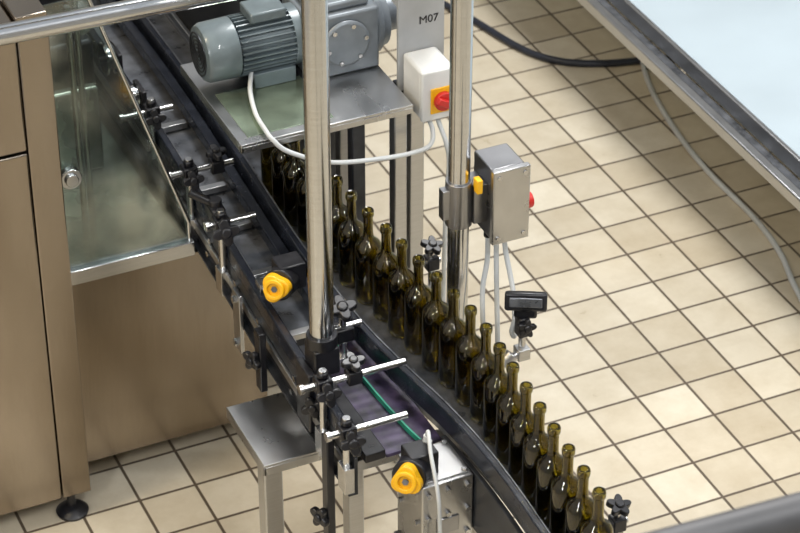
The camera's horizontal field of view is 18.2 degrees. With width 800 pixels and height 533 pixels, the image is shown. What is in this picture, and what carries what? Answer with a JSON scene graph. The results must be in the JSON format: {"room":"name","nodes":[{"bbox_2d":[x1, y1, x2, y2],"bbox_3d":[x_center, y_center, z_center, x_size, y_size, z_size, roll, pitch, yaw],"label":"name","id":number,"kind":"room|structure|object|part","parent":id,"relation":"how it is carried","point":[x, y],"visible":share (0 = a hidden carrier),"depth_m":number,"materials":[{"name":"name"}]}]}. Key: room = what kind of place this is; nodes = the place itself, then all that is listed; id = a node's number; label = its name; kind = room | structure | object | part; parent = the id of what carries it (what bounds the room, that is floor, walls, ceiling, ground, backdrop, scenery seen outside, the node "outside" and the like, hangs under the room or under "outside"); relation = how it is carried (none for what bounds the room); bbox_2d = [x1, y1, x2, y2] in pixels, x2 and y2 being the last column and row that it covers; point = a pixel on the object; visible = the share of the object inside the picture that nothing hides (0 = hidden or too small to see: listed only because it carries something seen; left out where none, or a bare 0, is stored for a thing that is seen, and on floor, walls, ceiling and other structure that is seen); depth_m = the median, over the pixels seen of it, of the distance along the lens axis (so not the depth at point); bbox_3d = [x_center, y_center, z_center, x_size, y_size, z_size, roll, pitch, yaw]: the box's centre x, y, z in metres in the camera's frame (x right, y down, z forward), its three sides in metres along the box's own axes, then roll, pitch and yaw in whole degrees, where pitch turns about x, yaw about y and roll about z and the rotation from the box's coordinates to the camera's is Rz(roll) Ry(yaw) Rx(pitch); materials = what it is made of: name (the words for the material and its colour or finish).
{"room":"factory floor","nodes":[
{"label":"factory floor","id":0,"kind":"room"},
{"bbox_2d":[0,0,799,532],"bbox_3d":[0.950,0.227,9.329,11.000,0.100,16.000,-15,38,-20],"label":"floor","id":1,"kind":"structure","parent":0,"point":[665,346],"depth_m":9.34,"materials":[{"name":"beige tile"}]},
{"bbox_2d":[0,0,234,45],"bbox_3d":[-0.903,0.065,7.555,2.002,2.200,0.079,-13,37,-18],"label":"pipe rail","id":2,"kind":"object","parent":1,"relation":"on","point":[126,10],"visible":1,"depth_m":7.02,"materials":[{"name":"silver metal"}]},
{"bbox_2d":[0,0,267,521],"bbox_3d":[-1.546,-0.447,8.531,1.635,1.920,2.015,-15,38,-20],"label":"machine","id":3,"kind":"object","parent":1,"relation":"on","point":[117,335],"visible":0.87,"depth_m":8.16,"materials":[{"name":"brown metal"}]},
{"bbox_3d":[-1.430,-0.955,8.686,0.517,0.825,0.050,-15,38,-20],"label":"panel","id":4,"kind":"part","parent":3,"relation":"part of","materials":[{"name":"metal"}]},
{"bbox_3d":[-1.104,-0.027,7.844,0.097,1.820,0.155,-15,38,-20],"label":"corner post","id":5,"kind":"part","parent":3,"relation":"part of","materials":[{"name":"metal"}]},
{"bbox_3d":[-1.024,-0.273,7.777,0.072,0.072,0.035,-15,38,-20],"label":"door knob","id":6,"kind":"part","parent":3,"relation":"part of","materials":[{"name":"silver metal"}]},
{"bbox_3d":[-1.020,-0.437,7.902,0.020,0.875,0.020,-15,38,-20],"label":"guide rod","id":7,"kind":"part","parent":3,"relation":"part of","materials":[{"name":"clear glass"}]},
{"bbox_3d":[-1.005,-0.472,7.953,0.020,0.875,0.020,-15,38,-20],"label":"guide rod","id":8,"kind":"part","parent":3,"relation":"part of","materials":[{"name":"clear glass"}]},
{"bbox_3d":[-0.810,-0.450,7.801,0.290,0.962,0.014,-15,38,-20],"label":"edge trim","id":9,"kind":"part","parent":3,"relation":"part of","materials":[{"name":"silver metal"}]},
{"bbox_2d":[175,0,335,345],"bbox_3d":[-0.560,-0.663,9.101,0.280,1.620,1.360,-15,38,-20],"label":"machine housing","id":10,"kind":"object","parent":1,"relation":"on","point":[190,17],"visible":0.02,"depth_m":8.77,"materials":[{"name":"metal"}]},
{"bbox_3d":[-0.280,-0.384,8.546,0.260,1.200,0.010,-15,38,-20],"label":"access panel","id":11,"kind":"part","parent":10,"relation":"part of","materials":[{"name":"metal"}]},
{"bbox_2d":[226,392,321,532],"bbox_3d":[-0.357,0.756,7.750,0.274,0.845,0.322,-15,38,-20],"label":"support stand","id":12,"kind":"object","parent":1,"relation":"on","point":[269,428],"visible":0.62,"depth_m":7.53,"materials":[{"name":"silver metal"}]},
{"bbox_3d":[-0.389,0.863,7.661,0.060,0.712,0.060,-15,38,-20],"label":"leg","id":13,"kind":"part","parent":12,"relation":"part of","materials":[{"name":"silver metal"}]},
{"bbox_3d":[-0.351,0.497,7.580,0.255,0.040,0.310,-15,38,-20],"label":"plate","id":14,"kind":"part","parent":12,"relation":"part of","materials":[{"name":"silver metal"}]},
{"bbox_2d":[180,62,412,462],"bbox_3d":[-0.330,0.019,8.277,0.575,1.448,0.530,-15,38,-20],"label":"stand","id":15,"kind":"object","parent":1,"relation":"on","point":[358,98],"visible":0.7,"depth_m":7.81,"materials":[{"name":"silver metal"}]},
{"bbox_2d":[189,0,396,88],"bbox_3d":[-0.314,-0.739,7.883,0.683,0.248,0.264,-15,38,-20],"label":"motor","id":16,"kind":"object","parent":15,"relation":"on","point":[265,38],"visible":0.95,"depth_m":7.80,"materials":[{"name":"paint"}]},
{"bbox_2d":[248,71,434,164],"bbox_3d":[-0.202,-0.484,7.819,0.573,0.216,0.363,-15,38,-20],"label":"cable","id":17,"kind":"object","parent":16,"relation":"attached to","point":[270,137],"visible":0.97,"depth_m":7.74,"materials":[{"name":"white plastic"}]},
{"bbox_3d":[-0.330,-0.560,7.872,0.575,0.031,0.530,-15,38,-20],"label":"plate","id":18,"kind":"part","parent":15,"relation":"part of","materials":[{"name":"silver metal"}]},
{"bbox_3d":[-0.189,-0.155,8.536,0.044,1.436,0.044,-15,38,-20],"label":"leg","id":19,"kind":"part","parent":15,"relation":"part of","materials":[{"name":"silver metal"}]},
{"bbox_3d":[-0.137,0.097,8.177,0.044,1.436,0.044,-15,38,-20],"label":"leg","id":20,"kind":"part","parent":15,"relation":"part of","materials":[{"name":"metal"}]},
{"bbox_3d":[-0.006,0.075,8.208,0.044,1.436,0.044,-15,38,-20],"label":"leg","id":21,"kind":"part","parent":15,"relation":"part of","materials":[{"name":"silver metal"}]},
{"bbox_2d":[63,0,549,532],"bbox_3d":[-0.376,0.233,8.226,0.526,1.156,4.152,-15,38,-20],"label":"conveyor","id":22,"kind":"object","parent":1,"relation":"on","point":[150,52],"depth_m":7.75,"materials":[{"name":"black plastic"}]},
{"bbox_3d":[-0.988,-0.695,8.719,0.017,0.150,0.100,-15,38,-20],"label":"bearing plate","id":23,"kind":"part","parent":22,"relation":"part of","materials":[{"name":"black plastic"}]},
{"bbox_3d":[-0.888,-0.566,8.557,0.017,0.125,0.100,-15,38,-20],"label":"bearing plate","id":24,"kind":"part","parent":22,"relation":"part of","materials":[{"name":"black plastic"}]},
{"bbox_2d":[118,97,173,181],"bbox_3d":[-0.837,-0.413,8.387,0.188,0.310,0.106,-15,38,-20],"label":"clamp","id":25,"kind":"object","parent":22,"relation":"attached to","point":[151,111],"visible":0.97,"depth_m":8.33,"materials":[{"name":"metal"}]},
{"bbox_3d":[-0.848,-0.513,8.347,0.188,0.032,0.032,-15,38,-20],"label":"cross rod","id":26,"kind":"part","parent":25,"relation":"part of","materials":[{"name":"metal"}]},
{"bbox_3d":[-0.833,-0.431,8.413,0.030,0.310,0.052,-15,38,-20],"label":"upright rod","id":27,"kind":"part","parent":25,"relation":"part of","materials":[{"name":"metal"}]},
{"bbox_3d":[-0.813,-0.491,8.309,0.073,0.072,0.050,-15,38,-20],"label":"star knob","id":28,"kind":"part","parent":25,"relation":"part of","materials":[{"name":"black plastic"}]},
{"bbox_3d":[-0.193,-0.081,8.108,0.083,0.165,4.150,-15,38,-21],"label":"frame","id":29,"kind":"part","parent":22,"relation":"part of","materials":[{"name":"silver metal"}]},
{"bbox_3d":[-0.212,-0.193,8.020,0.091,0.030,4.150,-15,38,-21],"label":"guide rail","id":30,"kind":"part","parent":22,"relation":"part of","materials":[{"name":"silver metal"}]},
{"bbox_3d":[-0.777,-0.474,8.577,0.261,0.008,2.558,-15,38,-20],"label":"slide plate","id":31,"kind":"part","parent":22,"relation":"part of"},
{"bbox_2d":[166,144,233,241],"bbox_3d":[-0.635,-0.223,8.101,0.225,0.327,0.114,-15,38,-20],"label":"clamp","id":32,"kind":"object","parent":22,"relation":"attached to","point":[188,172],"visible":0.94,"depth_m":8.05,"materials":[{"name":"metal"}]},
{"bbox_3d":[-0.682,-0.218,8.109,0.030,0.310,0.052,-15,38,-20],"label":"upright rod","id":33,"kind":"part","parent":32,"relation":"part of","materials":[{"name":"metal"}]},
{"bbox_3d":[-0.663,-0.278,8.005,0.073,0.072,0.050,-15,38,-20],"label":"star knob","id":34,"kind":"part","parent":32,"relation":"part of","materials":[{"name":"black plastic"}]},
{"bbox_3d":[-0.645,-0.314,8.063,0.225,0.032,0.032,-15,38,-20],"label":"cross rod","id":35,"kind":"part","parent":32,"relation":"part of","materials":[{"name":"metal"}]},
{"bbox_3d":[-0.593,-0.363,8.056,0.056,0.045,0.057,12,37,17],"label":"star knob","id":36,"kind":"part","parent":32,"relation":"part of","materials":[{"name":"black plastic"}]},
{"bbox_3d":[-0.620,-0.219,7.941,0.109,0.064,0.044,6,35,9],"label":"clamp lever","id":37,"kind":"part","parent":22,"relation":"part of","materials":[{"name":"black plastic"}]},
{"bbox_3d":[-0.612,-0.193,7.936,0.102,0.102,0.112,-15,38,-20],"label":"lever bracket","id":38,"kind":"part","parent":22,"relation":"part of","materials":[{"name":"black plastic"}]},
{"bbox_3d":[-0.746,-0.327,8.266,0.104,0.057,3.200,-15,38,-20],"label":"rail","id":39,"kind":"part","parent":22,"relation":"part of","materials":[{"name":"metal"}]},
{"bbox_3d":[-0.761,-0.244,8.316,0.108,0.136,3.200,-15,38,-20],"label":"frame","id":40,"kind":"part","parent":22,"relation":"part of","materials":[{"name":"metal"}]},
{"bbox_2d":[203,208,255,295],"bbox_3d":[-0.519,-0.041,7.856,0.168,0.310,0.109,-15,38,-20],"label":"clamp","id":41,"kind":"object","parent":22,"relation":"attached to","point":[224,232],"visible":1,"depth_m":7.81,"materials":[{"name":"metal"}]},
{"bbox_3d":[-0.561,-0.048,7.866,0.030,0.310,0.052,-15,38,-20],"label":"upright rod","id":42,"kind":"part","parent":41,"relation":"part of","materials":[{"name":"metal"}]},
{"bbox_3d":[-0.541,-0.107,7.761,0.091,0.089,0.055,-15,38,-20],"label":"star knob","id":43,"kind":"part","parent":41,"relation":"part of","materials":[{"name":"black plastic"}]},
{"bbox_3d":[-0.531,-0.142,7.817,0.168,0.032,0.032,-15,38,-20],"label":"cross rod","id":44,"kind":"part","parent":41,"relation":"part of","materials":[{"name":"metal"}]},
{"bbox_3d":[-0.510,0.170,7.806,0.024,0.220,0.060,-15,38,-20],"label":"hanger bracket","id":45,"kind":"part","parent":22,"relation":"part of","materials":[{"name":"silver metal"}]},
{"bbox_2d":[242,327,267,391],"bbox_3d":[-0.440,0.291,7.616,0.063,0.220,0.069,-15,38,-20],"label":"support bar","id":46,"kind":"object","parent":22,"relation":"attached to","point":[257,359],"visible":1,"depth_m":7.59,"materials":[{"name":"black metal"}]},
{"bbox_3d":[-0.446,0.284,7.608,0.049,0.069,0.069,-15,38,-20],"label":"star knob","id":47,"kind":"part","parent":46,"relation":"part of","materials":[{"name":"black plastic"}]},
{"bbox_2d":[260,146,274,195],"bbox_3d":[-0.413,-0.386,8.135,0.086,0.330,0.086,-15,38,-20],"label":"wine bottle","id":48,"kind":"object","parent":22,"relation":"on","point":[265,154],"visible":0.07,"depth_m":8.14,"materials":[{"name":"green glass"}]},
{"bbox_2d":[255,251,305,302],"bbox_3d":[-0.358,0.059,7.598,0.153,0.142,0.160,-15,38,-20],"label":"knob","id":49,"kind":"object","parent":22,"relation":"attached to","point":[287,274],"visible":1,"depth_m":7.56,"materials":[{"name":"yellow plastic"}]},
{"bbox_3d":[-0.399,0.064,7.634,0.097,0.092,0.054,23,41,29],"label":"arm","id":50,"kind":"part","parent":49,"relation":"part of","materials":[{"name":"metal"}]},
{"bbox_2d":[271,143,290,210],"bbox_3d":[-0.373,-0.336,8.064,0.086,0.330,0.086,15,38,21],"label":"wine bottle","id":51,"kind":"object","parent":22,"relation":"on","point":[279,158],"visible":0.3,"depth_m":8.05,"materials":[{"name":"green glass"}]},
{"bbox_2d":[283,140,303,226],"bbox_3d":[-0.332,-0.284,7.990,0.086,0.330,0.086,-9,36,-12],"label":"wine bottle","id":52,"kind":"object","parent":22,"relation":"on","point":[293,169],"visible":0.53,"depth_m":7.96,"materials":[{"name":"green glass"}]},
{"bbox_2d":[296,148,306,241],"bbox_3d":[-0.286,-0.233,7.917,0.086,0.330,0.086,22,41,28],"label":"wine bottle","id":53,"kind":"object","parent":22,"relation":"on","point":[300,185],"visible":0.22,"depth_m":7.91,"materials":[{"name":"green glass"}]},
{"bbox_2d":[296,0,339,432],"bbox_3d":[-0.242,-0.307,6.858,0.144,1.890,0.137,-15,38,-20],"label":"steel post","id":54,"kind":"object","parent":22,"relation":"on","point":[321,342],"visible":0.9,"depth_m":6.96,"materials":[{"name":"silver metal"}]},
{"bbox_3d":[-0.256,0.408,7.291,0.068,0.069,0.042,-2,35,-2],"label":"star knob","id":55,"kind":"part","parent":54,"relation":"part of","materials":[{"name":"black plastic"}]},
{"bbox_2d":[310,432,335,532],"bbox_3d":[-0.223,0.897,7.423,0.063,0.990,0.069,-15,38,-20],"label":"support bar","id":56,"kind":"object","parent":22,"relation":"attached to","point":[325,516],"visible":0.99,"depth_m":7.25,"materials":[{"name":"black metal"}]},
{"bbox_3d":[-0.230,0.730,7.303,0.049,0.069,0.069,-15,38,-20],"label":"star knob","id":57,"kind":"part","parent":56,"relation":"part of","materials":[{"name":"black plastic"}]},
{"bbox_2d":[331,175,346,271],"bbox_3d":[-0.194,-0.139,7.782,0.086,0.330,0.086,30,45,35],"label":"wine bottle","id":58,"kind":"object","parent":22,"relation":"on","point":[339,210],"visible":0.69,"depth_m":7.73,"materials":[{"name":"green glass"}]},
{"bbox_2d":[334,295,361,365],"bbox_3d":[-0.171,0.191,7.419,0.085,0.218,0.111,19,39,25],"label":"clamp","id":59,"kind":"object","parent":22,"relation":"attached to","point":[343,308],"visible":0.7,"depth_m":7.39,"materials":[{"name":"metal"}]},
{"bbox_3d":[-0.171,0.213,7.435,0.044,0.164,0.044,-15,38,-20],"label":"upright rod","id":60,"kind":"part","parent":59,"relation":"part of","materials":[{"name":"metal"}]},
{"bbox_3d":[-0.170,0.127,7.370,0.076,0.057,0.073,11,37,15],"label":"star knob","id":61,"kind":"part","parent":59,"relation":"part of","materials":[{"name":"black plastic"}]},
{"bbox_3d":[-0.171,0.179,7.411,0.120,0.022,0.022,-15,38,-20],"label":"cross rod","id":62,"kind":"part","parent":59,"relation":"part of","materials":[{"name":"metal"}]},
{"bbox_2d":[338,190,362,287],"bbox_3d":[-0.149,-0.090,7.712,0.086,0.330,0.086,3,35,4],"label":"wine bottle","id":63,"kind":"object","parent":22,"relation":"on","point":[350,229],"visible":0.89,"depth_m":7.68,"materials":[{"name":"green glass"}]},
{"bbox_2d":[297,351,406,458],"bbox_3d":[-0.132,0.395,7.223,0.332,0.322,0.108,-22,40,-28],"label":"clamp","id":64,"kind":"object","parent":22,"relation":"attached to","point":[322,383],"visible":0.98,"depth_m":7.15,"materials":[{"name":"metal"}]},
{"bbox_3d":[-0.223,0.420,7.202,0.030,0.305,0.052,-15,38,-20],"label":"upright rod","id":65,"kind":"part","parent":64,"relation":"part of","materials":[{"name":"metal"}]},
{"bbox_3d":[-0.203,0.363,7.099,0.076,0.075,0.051,-15,38,-20],"label":"star knob","id":66,"kind":"part","parent":64,"relation":"part of","materials":[{"name":"black plastic"}]},
{"bbox_3d":[-0.137,0.313,7.175,0.332,0.032,0.032,-15,38,-20],"label":"cross rod","id":67,"kind":"part","parent":64,"relation":"part of","materials":[{"name":"metal"}]},
{"bbox_3d":[-0.133,0.277,7.150,0.059,0.045,0.059,12,37,17],"label":"star knob","id":68,"kind":"part","parent":64,"relation":"part of","materials":[{"name":"black plastic"}]},
{"bbox_3d":[-0.138,0.884,7.507,0.050,0.845,0.050,-15,38,-20],"label":"leg","id":69,"kind":"part","parent":22,"relation":"part of","materials":[{"name":"silver metal"}]},
{"bbox_2d":[323,410,407,494],"bbox_3d":[-0.084,0.529,7.084,0.250,0.260,0.107,-15,38,-20],"label":"clamp","id":70,"kind":"object","parent":22,"relation":"attached to","point":[346,431],"visible":1,"depth_m":7.05,"materials":[{"name":"metal"}]},
{"bbox_3d":[-0.153,0.530,7.083,0.030,0.260,0.052,-15,38,-20],"label":"upright rod","id":71,"kind":"part","parent":70,"relation":"part of","materials":[{"name":"metal"}]},
{"bbox_3d":[-0.134,0.492,6.993,0.076,0.075,0.051,-15,38,-20],"label":"star knob","id":72,"kind":"part","parent":70,"relation":"part of","materials":[{"name":"black plastic"}]},
{"bbox_3d":[-0.095,0.450,7.059,0.250,0.032,0.032,-15,38,-20],"label":"cross rod","id":73,"kind":"part","parent":70,"relation":"part of","materials":[{"name":"metal"}]},
{"bbox_2d":[354,206,380,304],"bbox_3d":[-0.097,-0.038,7.638,0.086,0.330,0.086,-22,41,-28],"label":"wine bottle","id":74,"kind":"object","parent":22,"relation":"on","point":[368,245],"visible":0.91,"depth_m":7.61,"materials":[{"name":"green glass"}]},
{"bbox_2d":[372,223,396,321],"bbox_3d":[-0.042,0.012,7.567,0.086,0.330,0.086,9,36,12],"label":"wine bottle","id":75,"kind":"object","parent":22,"relation":"on","point":[385,261],"visible":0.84,"depth_m":7.53,"materials":[{"name":"green glass"}]},
{"bbox_2d":[387,238,412,337],"bbox_3d":[0.005,0.060,7.499,0.086,0.330,0.086,-15,38,-21],"label":"wine bottle","id":76,"kind":"object","parent":22,"relation":"on","point":[400,277],"visible":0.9,"depth_m":7.46,"materials":[{"name":"green glass"}]},
{"bbox_2d":[404,254,430,354],"bbox_3d":[0.054,0.108,7.430,0.086,0.330,0.086,15,38,20],"label":"wine bottle","id":77,"kind":"object","parent":22,"relation":"on","point":[418,293],"visible":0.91,"depth_m":7.40,"materials":[{"name":"green glass"}]},
{"bbox_2d":[420,235,442,288],"bbox_3d":[0.088,0.079,7.602,0.078,0.383,0.070,7,36,10],"label":"clamp","id":78,"kind":"object","parent":22,"relation":"attached to","point":[432,247],"visible":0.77,"depth_m":7.51,"materials":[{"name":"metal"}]},
{"bbox_3d":[0.095,0.095,7.614,0.040,0.345,0.040,-15,38,-20],"label":"upright rod","id":79,"kind":"part","parent":78,"relation":"part of","materials":[{"name":"metal"}]},
{"bbox_3d":[0.099,-0.059,7.505,0.068,0.044,0.070,-15,38,-20],"label":"star knob","id":80,"kind":"part","parent":78,"relation":"part of","materials":[{"name":"black plastic"}]},
{"bbox_2d":[394,434,472,532],"bbox_3d":[0.096,0.670,7.124,0.171,0.465,0.182,-15,38,-20],"label":"housing","id":81,"kind":"object","parent":22,"relation":"attached to","point":[417,513],"visible":0.84,"depth_m":7.05,"materials":[{"name":"silver metal"}]},
{"bbox_2d":[391,439,438,493],"bbox_3d":[0.037,0.589,6.988,0.155,0.152,0.150,-15,38,-20],"label":"knob","id":82,"kind":"object","parent":81,"relation":"attached to","point":[410,474],"visible":0.99,"depth_m":6.94,"materials":[{"name":"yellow plastic"}]},
{"bbox_2d":[425,430,441,532],"bbox_3d":[0.095,0.941,7.242,0.047,1.106,0.158,-15,38,-20],"label":"cable","id":83,"kind":"object","parent":81,"relation":"hanging from","point":[427,433],"visible":1,"depth_m":6.95,"materials":[{"name":"white plastic"}]},
{"bbox_3d":[0.099,0.554,7.052,0.135,0.006,0.146,-15,38,-20],"label":"plate","id":84,"kind":"part","parent":81,"relation":"part of","materials":[{"name":"silver metal"}]},
{"bbox_3d":[0.136,0.731,7.079,0.069,0.055,0.005,-15,38,-20],"label":"inspection plate","id":85,"kind":"part","parent":81,"relation":"part of","materials":[{"name":"grey metal"}]},
{"bbox_2d":[421,271,447,371],"bbox_3d":[0.106,0.156,7.361,0.086,0.330,0.086,-9,36,-13],"label":"wine bottle","id":86,"kind":"object","parent":22,"relation":"on","point":[435,310],"visible":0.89,"depth_m":7.33,"materials":[{"name":"green glass"}]},
{"bbox_2d":[438,287,464,388],"bbox_3d":[0.155,0.204,7.293,0.086,0.330,0.086,21,40,27],"label":"wine bottle","id":87,"kind":"object","parent":22,"relation":"on","point":[452,327],"visible":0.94,"depth_m":7.26,"materials":[{"name":"green glass"}]},
{"bbox_2d":[455,304,480,406],"bbox_3d":[0.202,0.252,7.224,0.086,0.330,0.086,-3,35,-5],"label":"wine bottle","id":88,"kind":"object","parent":22,"relation":"on","point":[467,345],"visible":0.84,"depth_m":7.19,"materials":[{"name":"green glass"}]},
{"bbox_2d":[469,322,493,424],"bbox_3d":[0.244,0.302,7.153,0.086,0.330,0.086,29,44,35],"label":"wine bottle","id":89,"kind":"object","parent":22,"relation":"on","point":[482,363],"visible":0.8,"depth_m":7.11,"materials":[{"name":"green glass"}]},
{"bbox_3d":[0.325,0.811,6.870,0.034,0.205,0.943,-15,38,-20],"label":"frame","id":90,"kind":"part","parent":22,"relation":"part of","materials":[{"name":"metal"}]},
{"bbox_2d":[482,342,506,444],"bbox_3d":[0.279,0.354,7.078,0.086,0.330,0.086,2,35,3],"label":"wine bottle","id":91,"kind":"object","parent":22,"relation":"on","point":[495,383],"visible":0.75,"depth_m":7.04,"materials":[{"name":"green glass"}]},
{"bbox_2d":[495,361,520,464],"bbox_3d":[0.312,0.406,7.004,0.086,0.330,0.086,-23,41,-29],"label":"wine bottle","id":92,"kind":"object","parent":22,"relation":"on","point":[508,402],"visible":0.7,"depth_m":6.96,"materials":[{"name":"green glass"}]},
{"bbox_2d":[508,381,533,485],"bbox_3d":[0.346,0.458,6.930,0.086,0.330,0.086,8,36,11],"label":"wine bottle","id":93,"kind":"object","parent":22,"relation":"on","point":[521,422],"visible":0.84,"depth_m":6.89,"materials":[{"name":"green glass"}]},
{"bbox_2d":[504,290,547,367],"bbox_3d":[0.340,0.242,7.350,0.180,0.385,0.101,-15,38,-20],"label":"sensor","id":94,"kind":"object","parent":22,"relation":"attached to","point":[525,305],"visible":0.85,"depth_m":7.26,"materials":[{"name":"black plastic"}]},
{"bbox_3d":[0.315,0.308,7.382,0.126,0.240,0.027,-20,40,-26],"label":"bracket arm","id":95,"kind":"part","parent":94,"relation":"part of","materials":[{"name":"metal"}]},
{"bbox_3d":[0.369,0.177,7.278,0.057,0.058,0.038,-15,38,-20],"label":"star knob","id":96,"kind":"part","parent":94,"relation":"part of","materials":[{"name":"black plastic"}]},
{"bbox_2d":[521,401,547,506],"bbox_3d":[0.379,0.509,6.857,0.086,0.330,0.086,-16,38,-21],"label":"wine bottle","id":97,"kind":"object","parent":22,"relation":"on","point":[535,443],"visible":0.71,"depth_m":6.82,"materials":[{"name":"green glass"}]},
{"bbox_2d":[535,422,562,527],"bbox_3d":[0.413,0.561,6.782,0.086,0.330,0.086,14,37,19],"label":"wine bottle","id":98,"kind":"object","parent":22,"relation":"on","point":[549,464],"visible":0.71,"depth_m":6.74,"materials":[{"name":"green glass"}]},
{"bbox_2d":[549,443,577,532],"bbox_3d":[0.447,0.613,6.710,0.086,0.330,0.086,-10,36,-14],"label":"wine bottle","id":99,"kind":"object","parent":22,"relation":"on","point":[564,485],"visible":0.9,"depth_m":6.66,"materials":[{"name":"green glass"}]},
{"bbox_2d":[564,465,592,532],"bbox_3d":[0.481,0.663,6.637,0.086,0.330,0.086,21,40,27],"label":"wine bottle","id":100,"kind":"object","parent":22,"relation":"on","point":[579,507],"visible":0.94,"depth_m":6.59,"materials":[{"name":"green glass"}]},
{"bbox_2d":[581,486,612,532],"bbox_3d":[0.516,0.714,6.564,0.086,0.330,0.086,-4,35,-6],"label":"wine bottle","id":101,"kind":"object","parent":22,"relation":"on","point":[597,523],"visible":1,"depth_m":6.51,"materials":[{"name":"green glass"}]},
{"bbox_2d":[606,494,630,532],"bbox_3d":[0.584,0.726,6.815,0.078,0.228,0.070,7,36,10],"label":"clamp","id":102,"kind":"object","parent":22,"relation":"attached to","point":[618,518],"visible":0.92,"depth_m":6.76,"materials":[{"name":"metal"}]},
{"bbox_3d":[0.595,0.650,6.762,0.068,0.044,0.070,-15,38,-20],"label":"star knob","id":103,"kind":"part","parent":102,"relation":"part of","materials":[{"name":"black plastic"}]},
{"bbox_2d":[392,0,443,270],"bbox_3d":[0.044,-0.293,8.198,0.160,2.050,0.112,-15,38,-20],"label":"support post","id":104,"kind":"object","parent":1,"relation":"on","point":[420,23],"visible":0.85,"depth_m":7.88,"materials":[{"name":"silver metal"}]},
{"bbox_3d":[0.044,-0.867,7.797,0.160,0.650,0.110,-15,38,-20],"label":"panel","id":105,"kind":"part","parent":104,"relation":"part of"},
{"bbox_2d":[404,47,449,121],"bbox_3d":[0.099,-0.564,7.839,0.119,0.179,0.190,-15,38,-20],"label":"switch","id":106,"kind":"object","parent":104,"relation":"attached to","point":[427,70],"visible":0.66,"depth_m":7.79,"materials":[{"name":"white plastic"}]},
{"bbox_3d":[0.118,-0.539,7.804,0.119,0.179,0.017,-15,38,-20],"label":"lid","id":107,"kind":"part","parent":106,"relation":"part of","materials":[{"name":"white plastic"}]},
{"bbox_3d":[0.132,-0.522,7.810,0.079,0.090,0.006,-15,38,-20],"label":"yellow plate","id":108,"kind":"part","parent":106,"relation":"part of","materials":[{"name":"plastic"}]},
{"bbox_3d":[0.141,-0.512,7.795,0.064,0.064,0.036,-15,38,-20],"label":"rotary knob","id":109,"kind":"part","parent":106,"relation":"part of","materials":[{"name":"red plastic"}]},
{"bbox_2d":[435,118,448,302],"bbox_3d":[0.129,0.076,8.253,0.025,1.362,0.096,-22,40,-28],"label":"cable","id":110,"kind":"object","parent":106,"relation":"attached to","point":[438,121],"visible":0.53,"depth_m":8.11,"materials":[{"name":"white plastic"}]},
{"bbox_2d":[446,0,473,320],"bbox_3d":[0.171,-0.177,7.291,0.140,2.900,0.140,-15,38,-20],"label":"steel post","id":111,"kind":"object","parent":1,"relation":"on","point":[461,11],"visible":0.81,"depth_m":7.10,"materials":[{"name":"silver metal"}]},
{"bbox_2d":[439,143,533,245],"bbox_3d":[0.258,-0.194,7.301,0.288,0.276,0.149,-15,38,-20],"label":"control box","id":112,"kind":"object","parent":111,"relation":"attached to","point":[498,198],"visible":0.99,"depth_m":7.25,"materials":[{"name":"grey metal"}]},
{"bbox_2d":[480,238,489,323],"bbox_3d":[0.255,0.466,7.740,0.031,1.311,0.089,5,35,7],"label":"cable","id":113,"kind":"object","parent":112,"relation":"hanging from","point":[487,240],"visible":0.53,"depth_m":7.44,"materials":[{"name":"grey plastic"}]},
{"bbox_2d":[492,244,499,493],"bbox_3d":[0.290,0.472,7.732,0.019,1.311,0.133,-2,35,-3],"label":"cable","id":114,"kind":"object","parent":112,"relation":"hanging from","point":[496,247],"visible":0.44,"depth_m":7.47,"materials":[{"name":"grey plastic"}]},
{"bbox_2d":[502,242,516,338],"bbox_3d":[0.330,0.060,7.396,0.037,0.250,0.236,-3,35,-4],"label":"cable","id":115,"kind":"object","parent":112,"relation":"hanging from","point":[513,335],"visible":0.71,"depth_m":7.44,"materials":[{"name":"grey plastic"}]},
{"bbox_3d":[0.318,-0.183,7.266,0.119,0.252,0.026,-15,38,-20],"label":"lid","id":116,"kind":"part","parent":112,"relation":"part of","materials":[{"name":"silver metal"}]},
{"bbox_2d":[444,0,672,66],"bbox_3d":[0.407,-1.139,11.165,1.830,0.032,0.416,24,41,30],"label":"hose","id":117,"kind":"object","parent":1,"relation":"on","point":[527,51],"visible":0.7,"depth_m":10.81,"materials":[{"name":"black rubber"}]},
{"bbox_2d":[577,0,799,211],"bbox_3d":[1.694,-0.864,10.320,1.655,0.550,4.600,-15,38,-20],"label":"work table","id":118,"kind":"object","parent":1,"relation":"on","point":[744,54],"visible":1,"depth_m":9.81,"materials":[{"name":"silver metal"}]},
{"bbox_2d":[640,31,799,301],"bbox_3d":[1.367,-0.288,9.955,0.193,0.021,2.738,-9,36,-13],"label":"cable","id":119,"kind":"object","parent":1,"relation":"on","point":[664,113],"visible":0.85,"depth_m":10.00,"materials":[{"name":"grey plastic"}]},
{"bbox_2d":[646,492,799,532],"bbox_3d":[1.190,1.343,5.494,2.904,2.472,0.084,-13,37,-17],"label":"gallery railing","id":120,"kind":"object","parent":1,"relation":"on","point":[781,514],"visible":1,"depth_m":4.61,"materials":[{"name":"silver metal"}]}
]}

